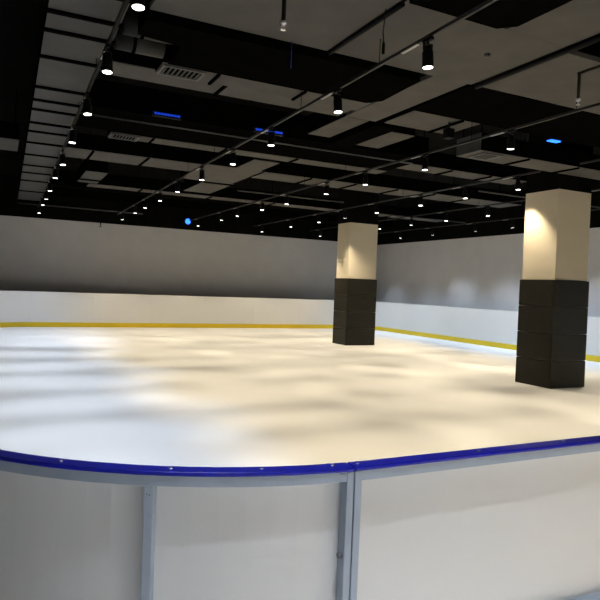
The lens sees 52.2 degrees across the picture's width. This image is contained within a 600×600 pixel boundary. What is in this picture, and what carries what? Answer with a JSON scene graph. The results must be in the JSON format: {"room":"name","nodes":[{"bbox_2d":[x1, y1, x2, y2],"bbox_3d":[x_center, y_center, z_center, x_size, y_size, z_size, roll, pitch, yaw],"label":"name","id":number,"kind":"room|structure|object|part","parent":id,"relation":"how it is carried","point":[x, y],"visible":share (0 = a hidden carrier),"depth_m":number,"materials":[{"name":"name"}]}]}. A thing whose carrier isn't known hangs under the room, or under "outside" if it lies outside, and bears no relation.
{"room":"ice rink","nodes":[
{"label":"ice rink","id":0,"kind":"room"},
{"bbox_2d":[0,174,337,299],"bbox_3d":[-4.625,-1.506,22.762,17.000,4.920,0.200,2,1,-26],"label":"wall","id":1,"kind":"structure","parent":0,"point":[54,249],"depth_m":22.34,"materials":[{"name":"grey paint"}]},
{"bbox_2d":[183,218,190,223],"bbox_3d":[-4.180,-2.913,22.665,0.240,0.236,0.268,2,1,-26],"label":"stage light","id":2,"kind":"object","parent":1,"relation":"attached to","point":[186,220],"visible":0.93,"depth_m":22.57,"materials":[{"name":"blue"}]},
{"bbox_2d":[0,327,599,466],"bbox_3d":[0.903,1.367,13.113,13.894,0.020,19.791,2,1,-26],"label":"floor","id":3,"kind":"structure","parent":0,"point":[188,397],"depth_m":8.83,"materials":[{"name":"ice"}]},
{"bbox_2d":[0,291,29,326],"bbox_3d":[-9.046,0.295,18.680,0.414,1.152,1.797,3,1,19],"label":"board","id":4,"kind":"object","parent":3,"relation":"on","point":[14,305],"visible":0.95,"depth_m":19.17,"materials":[{"name":"white"}]},
{"bbox_2d":[0,450,353,599],"bbox_3d":[-0.748,0.977,1.782,1.742,1.154,0.388,3,1,20],"label":"board","id":5,"kind":"object","parent":3,"relation":"on","point":[70,529],"visible":1,"depth_m":1.57,"materials":[{"name":"white"}]},
{"bbox_3d":[-0.395,1.016,1.545,0.023,1.113,0.041,2,1,1],"label":"post","id":6,"kind":"part","parent":5,"relation":"part of","materials":[{"name":"metal"}]},
{"bbox_3d":[-0.726,0.408,1.768,1.742,0.011,0.383,3,1,20],"label":"cap rail","id":7,"kind":"part","parent":5,"relation":"part of","materials":[{"name":"blue plastic"}]},
{"bbox_3d":[0.104,1.020,1.638,0.021,1.140,0.041,2,1,-22],"label":"post","id":8,"kind":"part","parent":5,"relation":"part of","materials":[{"name":"metal"}]},
{"bbox_2d":[332,189,378,345],"bbox_3d":[1.640,-1.165,17.721,0.980,4.900,0.740,2,1,-26],"label":"column","id":9,"kind":"structure","parent":3,"relation":"on","point":[355,290],"depth_m":17.43,"materials":[{"name":"beige paint"}]},
{"bbox_2d":[374,302,384,330],"bbox_3d":[2.564,0.625,24.419,1.797,1.152,0.414,3,1,19],"label":"board","id":10,"kind":"object","parent":3,"relation":"on","point":[380,306],"visible":0.32,"depth_m":24.18,"materials":[{"name":"white"}]},
{"bbox_2d":[515,134,593,388],"bbox_3d":[4.638,-0.907,11.110,0.870,4.900,0.800,2,1,-26],"label":"column","id":11,"kind":"structure","parent":3,"relation":"on","point":[554,286],"depth_m":10.82,"materials":[{"name":"beige paint"}]},
{"bbox_2d":[0,0,599,207],"bbox_3d":[1.265,-3.588,10.966,17.400,0.200,26.400,2,1,-26],"label":"ceiling","id":12,"kind":"structure","parent":0,"point":[21,21],"depth_m":12.19,"materials":[{"name":"black paint"}]},
{"bbox_2d":[0,89,19,150],"bbox_3d":[-5.763,-3.312,11.026,1.270,0.900,1.100,2,1,-26],"label":"ventilation duct","id":13,"kind":"object","parent":12,"relation":"hanging from","point":[9,131],"visible":1,"depth_m":10.80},
{"bbox_3d":[-5.026,-3.429,10.838,0.013,0.602,0.013,2,1,-4],"label":"hanger rod","id":14,"kind":"part","parent":13,"relation":"part of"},
{"bbox_2d":[17,0,130,201],"bbox_3d":[-4.146,-3.167,10.100,0.646,1.025,19.000,2,1,-26],"label":"ventilation duct","id":15,"kind":"object","parent":12,"relation":"hanging from","point":[75,33],"visible":0.84,"depth_m":6.93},
{"bbox_2d":[18,202,142,213],"bbox_3d":[-6.979,-3.460,19.737,3.800,1.070,0.040,2,1,-26],"label":"pipe","id":16,"kind":"object","parent":12,"relation":"hanging from","point":[18,202],"visible":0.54,"depth_m":19.69,"materials":[{"name":"grey metal"}]},
{"bbox_2d":[37,0,129,207],"bbox_3d":[-3.154,-3.026,8.586,0.045,1.164,23.400,2,1,-25],"label":"track","id":17,"kind":"object","parent":12,"relation":"hanging from","point":[126,2],"visible":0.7,"depth_m":6.32,"materials":[{"name":"metal"}]},
{"bbox_2d":[41,196,44,204],"bbox_3d":[-6.793,-2.630,16.180,0.097,0.244,0.120,2,1,-26],"label":"track spotlight","id":18,"kind":"object","parent":17,"relation":"hanging from","point":[42,198],"visible":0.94,"depth_m":16.15,"materials":[{"name":"black"}]},
{"bbox_2d":[44,189,47,198],"bbox_3d":[-6.187,-2.578,14.919,0.104,0.246,0.120,2,1,-26],"label":"track spotlight","id":19,"kind":"object","parent":17,"relation":"hanging from","point":[45,193],"visible":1,"depth_m":14.89,"materials":[{"name":"black"}]},
{"bbox_2d":[48,179,51,190],"bbox_3d":[-5.505,-2.522,13.473,0.098,0.244,0.120,2,1,-26],"label":"track spotlight","id":20,"kind":"object","parent":17,"relation":"hanging from","point":[49,184],"visible":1,"depth_m":13.44,"materials":[{"name":"black"}]},
{"bbox_2d":[53,165,58,178],"bbox_3d":[-4.670,-2.450,11.700,0.104,0.246,0.120,2,1,-26],"label":"track spotlight","id":21,"kind":"object","parent":17,"relation":"hanging from","point":[55,172],"visible":1,"depth_m":11.67,"materials":[{"name":"black"}]},
{"bbox_2d":[60,150,65,165],"bbox_3d":[-4.002,-2.395,10.313,0.117,0.246,0.096,3,1,28],"label":"track spotlight","id":22,"kind":"object","parent":17,"relation":"hanging from","point":[62,155],"visible":1,"depth_m":10.28,"materials":[{"name":"black"}]},
{"bbox_2d":[69,125,76,143],"bbox_3d":[-3.191,-2.327,8.597,0.102,0.245,0.120,2,1,-26],"label":"track spotlight","id":23,"kind":"object","parent":17,"relation":"hanging from","point":[73,133],"visible":1,"depth_m":8.56,"materials":[{"name":"black"}]},
{"bbox_2d":[83,92,91,115],"bbox_3d":[-2.460,-2.266,7.085,0.104,0.246,0.120,2,1,-26],"label":"track spotlight","id":24,"kind":"object","parent":17,"relation":"hanging from","point":[87,105],"visible":1,"depth_m":7.05,"materials":[{"name":"black"}]},
{"bbox_2d":[102,44,112,73],"bbox_3d":[-1.769,-2.208,5.621,0.097,0.246,0.120,2,1,-26],"label":"track spotlight","id":25,"kind":"object","parent":17,"relation":"hanging from","point":[107,60],"visible":1,"depth_m":5.58,"materials":[{"name":"black"}]},
{"bbox_2d":[131,0,145,10],"bbox_3d":[-1.126,-2.154,4.267,0.096,0.245,0.120,2,1,-26],"label":"track spotlight","id":26,"kind":"object","parent":17,"relation":"hanging from","point":[139,5],"visible":1,"depth_m":4.24,"materials":[{"name":"black"}]},
{"bbox_2d":[77,158,107,183],"bbox_3d":[-4.929,-3.342,14.532,0.490,0.925,1.750,2,1,-26],"label":"ventilation duct","id":27,"kind":"object","parent":12,"relation":"hanging from","point":[90,171],"visible":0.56,"depth_m":13.95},
{"bbox_2d":[114,9,165,58],"bbox_3d":[-1.686,-3.056,6.476,0.500,0.902,0.243,2,1,-26],"label":"duct","id":28,"kind":"object","parent":12,"relation":"hanging from","point":[133,45],"visible":0.57,"depth_m":6.41,"materials":[{"name":"grey metal"}]},
{"bbox_2d":[121,10,172,44],"bbox_3d":[-1.491,-3.040,6.081,0.500,0.902,0.243,2,1,-26],"label":"duct","id":29,"kind":"object","parent":12,"relation":"hanging from","point":[130,20],"visible":0.25,"depth_m":5.94,"materials":[{"name":"grey metal"}]},
{"bbox_2d":[63,132,279,193],"bbox_3d":[-3.099,-3.245,13.319,3.980,0.925,4.850,2,1,-26],"label":"ventilation duct","id":30,"kind":"object","parent":12,"relation":"hanging from","point":[219,174],"visible":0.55,"depth_m":12.26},
{"bbox_2d":[104,39,349,115],"bbox_3d":[-0.778,-3.056,7.754,3.200,0.885,0.490,2,1,-26],"label":"ventilation duct","id":31,"kind":"object","parent":12,"relation":"hanging from","point":[125,64],"visible":0.21,"depth_m":7.52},
{"bbox_2d":[50,170,428,222],"bbox_3d":[-1.102,-3.333,19.126,12.400,0.840,0.500,2,1,-26],"label":"duct","id":32,"kind":"object","parent":12,"relation":"hanging from","point":[66,179],"visible":0.16,"depth_m":17.50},
{"bbox_2d":[107,78,386,173],"bbox_3d":[-0.730,-3.110,11.329,5.390,0.925,0.400,2,1,-26],"label":"ventilation duct","id":33,"kind":"object","parent":12,"relation":"hanging from","point":[111,134],"visible":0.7,"depth_m":11.05,"materials":[{"name":"grey metal"}]},
{"bbox_3d":[-2.943,-2.725,10.254,0.470,0.020,0.340,2,1,-26],"label":"grille frame","id":34,"kind":"part","parent":33,"relation":"part of","materials":[{"name":"grey metal"}]},
{"bbox_2d":[75,78,428,169],"bbox_3d":[-0.597,-3.091,10.302,5.900,0.910,1.280,2,1,-26],"label":"duct","id":35,"kind":"object","parent":12,"relation":"hanging from","point":[108,98],"visible":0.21,"depth_m":9.57,"materials":[{"name":"metal"}]},
{"bbox_2d":[152,110,181,119],"bbox_3d":[-1.937,-2.688,8.905,0.420,0.070,0.074,2,1,-26],"label":"light bar","id":36,"kind":"object","parent":35,"relation":"attached to","point":[167,115],"visible":1,"depth_m":8.88,"materials":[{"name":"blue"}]},
{"bbox_2d":[154,112,179,117],"bbox_3d":[-1.924,-2.687,8.877,0.372,0.028,0.012,2,1,-26],"label":"diffuser","id":37,"kind":"object","parent":36,"relation":"attached to","point":[159,114],"depth_m":8.88,"materials":[{"name":"blue"}]},
{"bbox_2d":[81,112,412,163],"bbox_3d":[-0.524,-2.598,10.013,5.800,0.037,0.024,2,1,-26],"label":"pipe","id":38,"kind":"object","parent":35,"relation":"hanging from","point":[81,112],"visible":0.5,"depth_m":9.73,"materials":[{"name":"grey metal"}]},
{"bbox_2d":[253,127,283,136],"bbox_3d":[-0.494,-2.647,9.618,0.500,0.070,0.074,2,1,-26],"label":"light bar","id":39,"kind":"object","parent":35,"relation":"attached to","point":[255,129],"visible":0.66,"depth_m":9.60,"materials":[{"name":"blue"}]},
{"bbox_2d":[256,128,282,133],"bbox_3d":[-0.481,-2.646,9.590,0.452,0.028,0.012,2,1,-26],"label":"diffuser","id":40,"kind":"object","parent":39,"relation":"attached to","point":[257,129],"depth_m":9.60,"materials":[{"name":"blue"}]},
{"bbox_2d":[155,44,370,109],"bbox_3d":[-0.358,-3.013,7.467,2.700,0.925,0.380,2,1,-26],"label":"ventilation duct","id":41,"kind":"object","parent":12,"relation":"hanging from","point":[162,67],"visible":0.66,"depth_m":7.31,"materials":[{"name":"grey metal"}]},
{"bbox_3d":[-1.357,-2.594,6.991,0.490,0.020,0.320,2,1,-26],"label":"grille frame","id":42,"kind":"part","parent":41,"relation":"part of","materials":[{"name":"grey metal"}]},
{"bbox_2d":[86,174,444,221],"bbox_3d":[-0.320,-3.241,18.215,11.400,0.925,0.550,2,1,-26],"label":"ventilation duct","id":43,"kind":"object","parent":12,"relation":"hanging from","point":[110,181],"visible":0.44,"depth_m":17.36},
{"bbox_2d":[150,0,400,50],"bbox_3d":[0.226,-2.936,4.305,1.790,0.900,3.330,2,1,-26],"label":"board","id":44,"kind":"object","parent":12,"relation":"hanging from","point":[318,24],"visible":1,"depth_m":5.43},
{"bbox_2d":[280,0,286,30],"bbox_3d":[-0.115,-2.248,4.516,0.048,0.510,0.048,2,1,-26],"label":"sprinkler","id":45,"kind":"object","parent":44,"relation":"hanging from","point":[283,22],"visible":1,"depth_m":4.51,"materials":[{"name":"black"}]},
{"bbox_2d":[280,20,286,26],"bbox_3d":[-0.123,-2.040,4.520,0.048,0.034,0.048,2,1,-26],"label":"socket","id":46,"kind":"object","parent":45,"relation":"attached to","point":[283,22],"depth_m":4.51,"materials":[{"name":"white"}]},
{"bbox_2d":[382,9,385,54],"bbox_3d":[0.718,-2.293,5.226,0.027,0.386,0.027,3,1,19],"label":"sensor","id":47,"kind":"object","parent":44,"relation":"hanging from","point":[383,43],"visible":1,"depth_m":5.22,"materials":[{"name":"black"}]},
{"bbox_3d":[0.720,-2.343,5.225,0.030,0.286,0.010,2,1,-26],"label":"cord","id":48,"kind":"part","parent":47,"relation":"part of","materials":[{"name":"black plastic"}]},
{"bbox_2d":[138,0,419,102],"bbox_3d":[-0.194,-2.960,6.545,3.060,0.980,1.000,2,1,-26],"label":"duct","id":49,"kind":"object","parent":12,"relation":"hanging from","point":[198,45],"visible":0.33,"depth_m":6.35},
{"bbox_2d":[237,177,343,202],"bbox_3d":[-0.163,-3.133,15.636,3.000,1.018,0.036,2,1,-26],"label":"pipe","id":50,"kind":"object","parent":12,"relation":"hanging from","point":[249,177],"visible":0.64,"depth_m":15.59,"materials":[{"name":"grey metal"}]},
{"bbox_2d":[117,0,497,214],"bbox_3d":[-1.009,-2.966,9.647,0.061,1.164,23.400,2,1,-25],"label":"track","id":51,"kind":"object","parent":12,"relation":"hanging from","point":[486,3],"visible":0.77,"depth_m":6.29,"materials":[{"name":"metal"}]},
{"bbox_2d":[143,199,147,207],"bbox_3d":[-4.028,-2.516,15.953,0.103,0.245,0.120,2,1,-26],"label":"track spotlight","id":52,"kind":"object","parent":51,"relation":"hanging from","point":[145,200],"visible":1,"depth_m":15.92,"materials":[{"name":"black"}]},
{"bbox_2d":[158,190,161,200],"bbox_3d":[-3.297,-2.455,14.419,0.097,0.245,0.120,2,1,-26],"label":"track spotlight","id":53,"kind":"object","parent":51,"relation":"hanging from","point":[159,192],"visible":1,"depth_m":14.38,"materials":[{"name":"black"}]},
{"bbox_2d":[175,180,179,191],"bbox_3d":[-2.571,-2.394,12.883,0.100,0.245,0.120,2,1,-26],"label":"track spotlight","id":54,"kind":"object","parent":51,"relation":"hanging from","point":[177,188],"visible":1,"depth_m":12.85,"materials":[{"name":"black"}]},
{"bbox_2d":[199,166,204,179],"bbox_3d":[-1.805,-2.330,11.277,0.100,0.244,0.120,2,1,-26],"label":"track spotlight","id":55,"kind":"object","parent":51,"relation":"hanging from","point":[201,174],"visible":1,"depth_m":11.24,"materials":[{"name":"black"}]},
{"bbox_2d":[230,148,235,164],"bbox_3d":[-1.060,-2.268,9.695,0.098,0.244,0.120,2,1,-26],"label":"track spotlight","id":56,"kind":"object","parent":51,"relation":"hanging from","point":[232,155],"visible":1,"depth_m":9.66,"materials":[{"name":"black"}]},
{"bbox_2d":[268,126,274,145],"bbox_3d":[-0.387,-2.211,8.277,0.097,0.244,0.120,2,1,-26],"label":"track spotlight","id":57,"kind":"object","parent":51,"relation":"hanging from","point":[271,135],"visible":1,"depth_m":8.24,"materials":[{"name":"black"}]},
{"bbox_2d":[333,88,341,113],"bbox_3d":[0.407,-2.144,6.607,0.102,0.246,0.120,2,1,-26],"label":"track spotlight","id":58,"kind":"object","parent":51,"relation":"hanging from","point":[337,102],"visible":1,"depth_m":6.57,"materials":[{"name":"black"}]},
{"bbox_2d":[422,36,433,68],"bbox_3d":[1.085,-2.087,5.181,0.104,0.245,0.120,2,1,-26],"label":"track spotlight","id":59,"kind":"object","parent":51,"relation":"hanging from","point":[427,54],"visible":1,"depth_m":5.15,"materials":[{"name":"black"}]},
{"bbox_2d":[308,112,368,136],"bbox_3d":[0.586,-3.060,9.375,0.400,0.840,1.190,2,1,-26],"label":"ventilation duct","id":60,"kind":"object","parent":12,"relation":"hanging from","point":[319,124],"visible":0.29,"depth_m":9.40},
{"bbox_2d":[330,118,397,146],"bbox_3d":[0.987,-3.008,9.564,0.390,0.920,1.370,2,1,-26],"label":"duct","id":61,"kind":"object","parent":12,"relation":"hanging from","point":[369,130],"visible":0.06,"depth_m":9.41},
{"bbox_2d":[327,2,404,55],"bbox_3d":[0.592,-2.926,5.629,0.044,0.947,1.260,2,1,-26],"label":"pipe","id":62,"kind":"object","parent":12,"relation":"hanging from","point":[399,6],"visible":1,"depth_m":5.54,"materials":[{"name":"black"}]},
{"bbox_2d":[357,126,414,147],"bbox_3d":[1.366,-3.026,9.940,0.500,0.870,1.030,2,1,-26],"label":"ventilation duct","id":63,"kind":"object","parent":12,"relation":"hanging from","point":[403,133],"visible":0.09,"depth_m":9.77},
{"bbox_2d":[251,161,521,207],"bbox_3d":[2.413,-3.065,14.957,7.380,0.925,0.820,2,1,-26],"label":"ventilation duct","id":64,"kind":"object","parent":12,"relation":"hanging from","point":[296,173],"visible":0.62,"depth_m":14.45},
{"bbox_2d":[189,101,599,220],"bbox_3d":[1.359,-2.898,10.817,0.042,1.164,23.400,2,1,-26],"label":"track","id":65,"kind":"object","parent":12,"relation":"hanging from","point":[596,104],"visible":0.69,"depth_m":9.26,"materials":[{"name":"metal"}]},
{"bbox_2d":[260,200,263,210],"bbox_3d":[-0.953,-2.385,15.444,0.100,0.246,0.120,2,1,-26],"label":"track spotlight","id":66,"kind":"object","parent":65,"relation":"hanging from","point":[262,202],"visible":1,"depth_m":15.40,"materials":[{"name":"black"}]},
{"bbox_2d":[285,193,288,203],"bbox_3d":[-0.302,-2.333,14.127,0.099,0.244,0.120,2,1,-26],"label":"track spotlight","id":67,"kind":"object","parent":65,"relation":"hanging from","point":[286,195],"visible":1,"depth_m":14.09,"materials":[{"name":"black"}]},
{"bbox_2d":[324,182,328,194],"bbox_3d":[0.543,-2.262,12.404,0.104,0.246,0.120,2,1,-26],"label":"track spotlight","id":68,"kind":"object","parent":65,"relation":"hanging from","point":[326,189],"visible":1,"depth_m":12.37,"materials":[{"name":"black"}]},
{"bbox_2d":[363,171,367,184],"bbox_3d":[1.190,-2.211,11.108,0.097,0.244,0.120,2,1,-26],"label":"track spotlight","id":69,"kind":"object","parent":65,"relation":"hanging from","point":[365,177],"visible":1,"depth_m":11.07,"materials":[{"name":"black"}]},
{"bbox_2d":[422,154,428,170],"bbox_3d":[1.957,-2.147,9.547,0.098,0.244,0.120,2,1,-26],"label":"track spotlight","id":70,"kind":"object","parent":65,"relation":"hanging from","point":[425,162],"visible":1,"depth_m":9.52,"materials":[{"name":"black"}]},
{"bbox_2d":[507,129,515,149],"bbox_3d":[2.748,-2.082,7.954,0.100,0.245,0.120,2,1,-26],"label":"track spotlight","id":71,"kind":"object","parent":65,"relation":"hanging from","point":[511,138],"visible":1,"depth_m":7.92,"materials":[{"name":"black"}]},
{"bbox_2d":[253,132,540,226],"bbox_3d":[1.256,-3.022,16.452,0.042,1.164,13.200,2,1,-26],"label":"track","id":72,"kind":"object","parent":12,"relation":"hanging from","point":[538,171],"visible":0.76,"depth_m":13.62,"materials":[{"name":"metal"}]},
{"bbox_2d":[375,203,378,212],"bbox_3d":[1.894,-2.268,15.112,0.101,0.245,0.120,2,1,-26],"label":"track spotlight","id":73,"kind":"object","parent":72,"relation":"hanging from","point":[376,207],"visible":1,"depth_m":15.08,"materials":[{"name":"black"}]},
{"bbox_3d":[1.228,-2.460,16.461,0.026,0.030,13.200,2,1,-26],"label":"rail","id":74,"kind":"part","parent":72,"relation":"part of","materials":[{"name":"black"}]},
{"bbox_2d":[418,194,422,205],"bbox_3d":[2.665,-2.204,13.531,0.101,0.246,0.120,2,1,-26],"label":"track spotlight","id":75,"kind":"object","parent":72,"relation":"hanging from","point":[420,201],"visible":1,"depth_m":13.49,"materials":[{"name":"black"}]},
{"bbox_2d":[462,186,467,198],"bbox_3d":[3.305,-2.152,12.254,0.103,0.246,0.120,2,1,-26],"label":"track spotlight","id":76,"kind":"object","parent":72,"relation":"hanging from","point":[465,193],"visible":1,"depth_m":12.22,"materials":[{"name":"black"}]},
{"bbox_2d":[515,176,521,189],"bbox_3d":[3.924,-2.101,10.999,0.103,0.245,0.120,2,1,-26],"label":"track spotlight","id":77,"kind":"object","parent":72,"relation":"hanging from","point":[518,183],"visible":1,"depth_m":10.96,"materials":[{"name":"black"}]},
{"bbox_2d":[378,213,464,222],"bbox_3d":[3.744,-3.056,19.128,3.700,1.018,0.036,2,1,-26],"label":"pipe","id":78,"kind":"object","parent":12,"relation":"hanging from","point":[378,213],"visible":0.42,"depth_m":19.19,"materials":[{"name":"grey metal"}]},
{"bbox_2d":[384,107,478,133],"bbox_3d":[1.911,-2.963,8.777,1.150,0.905,0.760,2,1,-26],"label":"ventilation duct","id":79,"kind":"object","parent":12,"relation":"hanging from","point":[409,118],"visible":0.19,"depth_m":8.72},
{"bbox_2d":[443,122,454,139],"bbox_3d":[2.117,-2.410,8.701,0.120,0.230,0.120,2,1,-26],"label":"ceiling speaker","id":80,"kind":"object","parent":79,"relation":"hanging from","point":[448,133],"visible":1,"depth_m":8.66,"materials":[{"name":"black"}]},
{"bbox_2d":[309,186,599,230],"bbox_3d":[3.299,-2.964,17.462,0.042,1.164,13.200,2,1,-26],"label":"track","id":81,"kind":"object","parent":12,"relation":"hanging from","point":[479,186],"visible":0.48,"depth_m":15.92,"materials":[{"name":"metal"}]},
{"bbox_2d":[444,212,447,220],"bbox_3d":[3.880,-2.215,16.227,0.097,0.244,0.120,2,1,-26],"label":"track spotlight","id":82,"kind":"object","parent":81,"relation":"hanging from","point":[446,214],"visible":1,"depth_m":16.19,"materials":[{"name":"black"}]},
{"bbox_2d":[486,206,489,215],"bbox_3d":[4.558,-2.158,14.857,0.098,0.246,0.120,2,1,-26],"label":"track spotlight","id":83,"kind":"object","parent":81,"relation":"hanging from","point":[487,208],"visible":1,"depth_m":14.81,"materials":[{"name":"black"}]},
{"bbox_2d":[398,139,526,184],"bbox_3d":[3.360,-2.974,12.437,3.010,0.925,0.520,2,1,-26],"label":"ventilation duct","id":84,"kind":"object","parent":12,"relation":"hanging from","point":[439,163],"visible":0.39,"depth_m":12.26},
{"bbox_2d":[331,0,599,121],"bbox_3d":[1.469,-2.923,5.989,1.850,0.900,5.250,2,1,-26],"label":"ceiling panel","id":85,"kind":"object","parent":12,"relation":"hanging from","point":[459,50],"visible":0.72,"depth_m":5.91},
{"bbox_2d":[378,182,599,233],"bbox_3d":[7.650,-2.720,13.927,0.042,1.164,23.400,2,1,-26],"label":"track","id":86,"kind":"object","parent":12,"relation":"hanging from","point":[492,182],"visible":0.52,"depth_m":19.04,"materials":[{"name":"black"}]},
{"bbox_3d":[7.623,-2.157,13.936,0.026,0.030,23.400,2,1,-26],"label":"rail","id":87,"kind":"part","parent":86,"relation":"part of","materials":[{"name":"black"}]},
{"bbox_2d":[409,0,572,28],"bbox_3d":[1.890,-2.855,4.281,1.075,0.930,2.210,2,1,-26],"label":"duct","id":88,"kind":"object","parent":12,"relation":"hanging from","point":[499,14],"visible":1,"depth_m":5.09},
{"bbox_2d":[411,82,599,147],"bbox_3d":[5.483,-2.840,9.434,8.360,0.900,1.150,2,1,-26],"label":"duct","id":89,"kind":"object","parent":12,"relation":"hanging from","point":[486,106],"visible":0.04,"depth_m":8.09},
{"bbox_2d":[545,137,562,142],"bbox_3d":[3.895,-2.458,9.373,0.240,0.065,0.122,2,1,-26],"label":"light bar","id":90,"kind":"object","parent":89,"relation":"attached to","point":[547,139],"visible":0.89,"depth_m":9.35,"materials":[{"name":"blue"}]},
{"bbox_2d":[547,139,560,142],"bbox_3d":[3.891,-2.433,9.379,0.200,0.015,0.090,2,1,-26],"label":"diffuser","id":91,"kind":"object","parent":90,"relation":"attached to","point":[548,140],"depth_m":9.35,"materials":[{"name":"blue"}]},
{"bbox_2d":[456,124,599,179],"bbox_3d":[4.301,-2.748,10.115,3.870,1.205,0.550,2,1,-26],"label":"ventilation duct","id":92,"kind":"object","parent":12,"relation":"hanging from","point":[526,154],"visible":0.91,"depth_m":9.61,"materials":[{"name":"grey metal"}]},
{"bbox_3d":[2.554,-2.350,9.270,0.010,0.260,0.530,2,1,-26],"label":"panel","id":93,"kind":"part","parent":92,"relation":"part of","materials":[{"name":"grey metal"}]},
{"bbox_3d":[2.835,-2.202,9.381,0.360,0.020,0.370,2,1,-26],"label":"grille frame","id":94,"kind":"part","parent":92,"relation":"part of","materials":[{"name":"grey metal"}]},
{"bbox_2d":[474,34,599,88],"bbox_3d":[2.861,-2.831,5.369,0.059,0.950,3.700,2,1,-26],"label":"pipe","id":95,"kind":"object","parent":12,"relation":"hanging from","point":[595,39],"visible":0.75,"depth_m":6.17,"materials":[{"name":"black"}]},
{"bbox_2d":[478,182,599,207],"bbox_3d":[5.819,-2.878,14.580,4.000,1.018,0.036,2,1,-26],"label":"pipe","id":96,"kind":"object","parent":12,"relation":"hanging from","point":[489,182],"visible":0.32,"depth_m":14.00,"materials":[{"name":"grey metal"}]},
{"bbox_2d":[479,47,599,114],"bbox_3d":[3.815,-2.859,7.255,3.280,0.900,1.200,2,1,-26],"label":"board","id":97,"kind":"object","parent":12,"relation":"hanging from","point":[554,81],"visible":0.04,"depth_m":6.87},
{"bbox_2d":[576,65,599,105],"bbox_3d":[3.116,-2.588,5.267,0.048,1.410,1.674,2,1,-26],"label":"sprinkler","id":98,"kind":"object","parent":12,"relation":"hanging from","point":[578,99],"visible":1,"depth_m":5.99,"materials":[{"name":"metal"}]},
{"bbox_2d":[580,151,599,164],"bbox_3d":[6.604,-2.583,5.607,0.042,1.164,9.400,2,1,-26],"label":"track","id":99,"kind":"object","parent":12,"relation":"hanging from","point":[595,160],"visible":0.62,"depth_m":9.68,"materials":[{"name":"black"}]},
{"bbox_3d":[6.577,-2.021,5.616,0.026,0.030,9.400,2,1,-26],"label":"rail","id":100,"kind":"part","parent":99,"relation":"part of","materials":[{"name":"black"}]},
{"bbox_2d":[376,179,599,316],"bbox_3d":[8.828,-0.815,14.920,0.200,4.920,26.200,2,1,-26],"label":"wall","id":101,"kind":"structure","parent":0,"point":[461,266],"depth_m":21.16,"materials":[{"name":"grey paint"}]},
{"bbox_3d":[1.066,1.517,11.075,17.400,0.180,26.400,2,1,-26],"label":"surround","id":102,"kind":"object","parent":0,"visible":0},
{"bbox_2d":[29,291,92,326],"bbox_3d":[-7.732,0.321,19.877,1.906,1.152,0.058,2,1,-26],"label":"board","id":103,"kind":"object","parent":102,"relation":"on","point":[47,309],"visible":0.97,"depth_m":19.84,"materials":[{"name":"white plastic"},{"name":"yellow plastic"}]},
{"bbox_2d":[92,293,150,327],"bbox_3d":[-6.022,0.369,20.722,1.906,1.152,0.058,2,1,-26],"label":"board","id":104,"kind":"object","parent":102,"relation":"on","point":[109,310],"visible":0.99,"depth_m":20.69,"materials":[{"name":"white plastic"},{"name":"yellow plastic"}]},
{"bbox_2d":[150,295,203,327],"bbox_3d":[-4.313,0.418,21.567,1.906,1.152,0.058,2,1,-26],"label":"board","id":105,"kind":"object","parent":102,"relation":"on","point":[167,311],"visible":0.91,"depth_m":21.53,"materials":[{"name":"white"}]},
{"bbox_2d":[203,296,253,327],"bbox_3d":[-2.603,0.466,22.412,1.906,1.152,0.058,2,1,-26],"label":"board","id":106,"kind":"object","parent":102,"relation":"on","point":[219,312],"visible":0.86,"depth_m":22.38,"materials":[{"name":"white"}]},
{"bbox_2d":[253,298,299,327],"bbox_3d":[-0.893,0.515,23.257,1.906,1.152,0.058,2,1,-26],"label":"board","id":107,"kind":"object","parent":102,"relation":"on","point":[267,312],"visible":0.94,"depth_m":23.23,"materials":[{"name":"white"}]},
{"bbox_2d":[299,299,334,328],"bbox_3d":[0.816,0.563,24.102,1.906,1.152,0.058,2,1,-26],"label":"board","id":108,"kind":"object","parent":102,"relation":"on","point":[313,313],"visible":0.74,"depth_m":23.99,"materials":[{"name":"white"}]},
{"bbox_2d":[384,302,419,335],"bbox_3d":[3.816,0.704,22.989,0.058,1.152,2.166,2,1,-26],"label":"board","id":109,"kind":"object","parent":102,"relation":"on","point":[401,318],"visible":0.94,"depth_m":22.92,"materials":[{"name":"white"}]},
{"bbox_2d":[418,305,460,341],"bbox_3d":[4.774,0.783,21.046,0.058,1.152,2.166,2,1,-26],"label":"board","id":110,"kind":"object","parent":102,"relation":"on","point":[437,322],"visible":0.91,"depth_m":20.97,"materials":[{"name":"white"}]},
{"bbox_2d":[347,435,599,599],"bbox_3d":[0.973,1.038,2.072,1.919,1.154,0.060,2,1,-26],"label":"board","id":111,"kind":"object","parent":102,"relation":"on","point":[517,521],"visible":0.95,"depth_m":1.86,"materials":[{"name":"white"}]},
{"bbox_3d":[0.126,1.021,1.647,0.021,1.140,0.041,2,1,-23],"label":"post","id":112,"kind":"part","parent":111,"relation":"part of","materials":[{"name":"metal"}]},
{"bbox_3d":[0.997,0.469,2.058,1.919,0.011,0.056,2,1,-26],"label":"cap rail","id":113,"kind":"part","parent":111,"relation":"part of","materials":[{"name":"blue plastic"}]},
{"bbox_2d":[459,308,509,348],"bbox_3d":[5.732,0.861,19.102,0.058,1.152,2.166,2,1,-26],"label":"board","id":114,"kind":"object","parent":102,"relation":"on","point":[485,327],"visible":0.96,"depth_m":19.01,"materials":[{"name":"white plastic"},{"name":"yellow plastic"}]},
{"bbox_2d":[508,311,517,349],"bbox_3d":[6.691,0.940,17.160,0.058,1.152,2.166,2,1,-26],"label":"board","id":115,"kind":"object","parent":102,"relation":"on","point":[513,325],"visible":0.19,"depth_m":17.97,"materials":[{"name":"white"}]},
{"bbox_2d":[585,316,599,361],"bbox_3d":[7.649,1.019,15.216,0.058,1.152,2.166,2,1,-26],"label":"board","id":116,"kind":"object","parent":102,"relation":"on","point":[593,323],"visible":0.31,"depth_m":15.56,"materials":[{"name":"white"}]}
]}

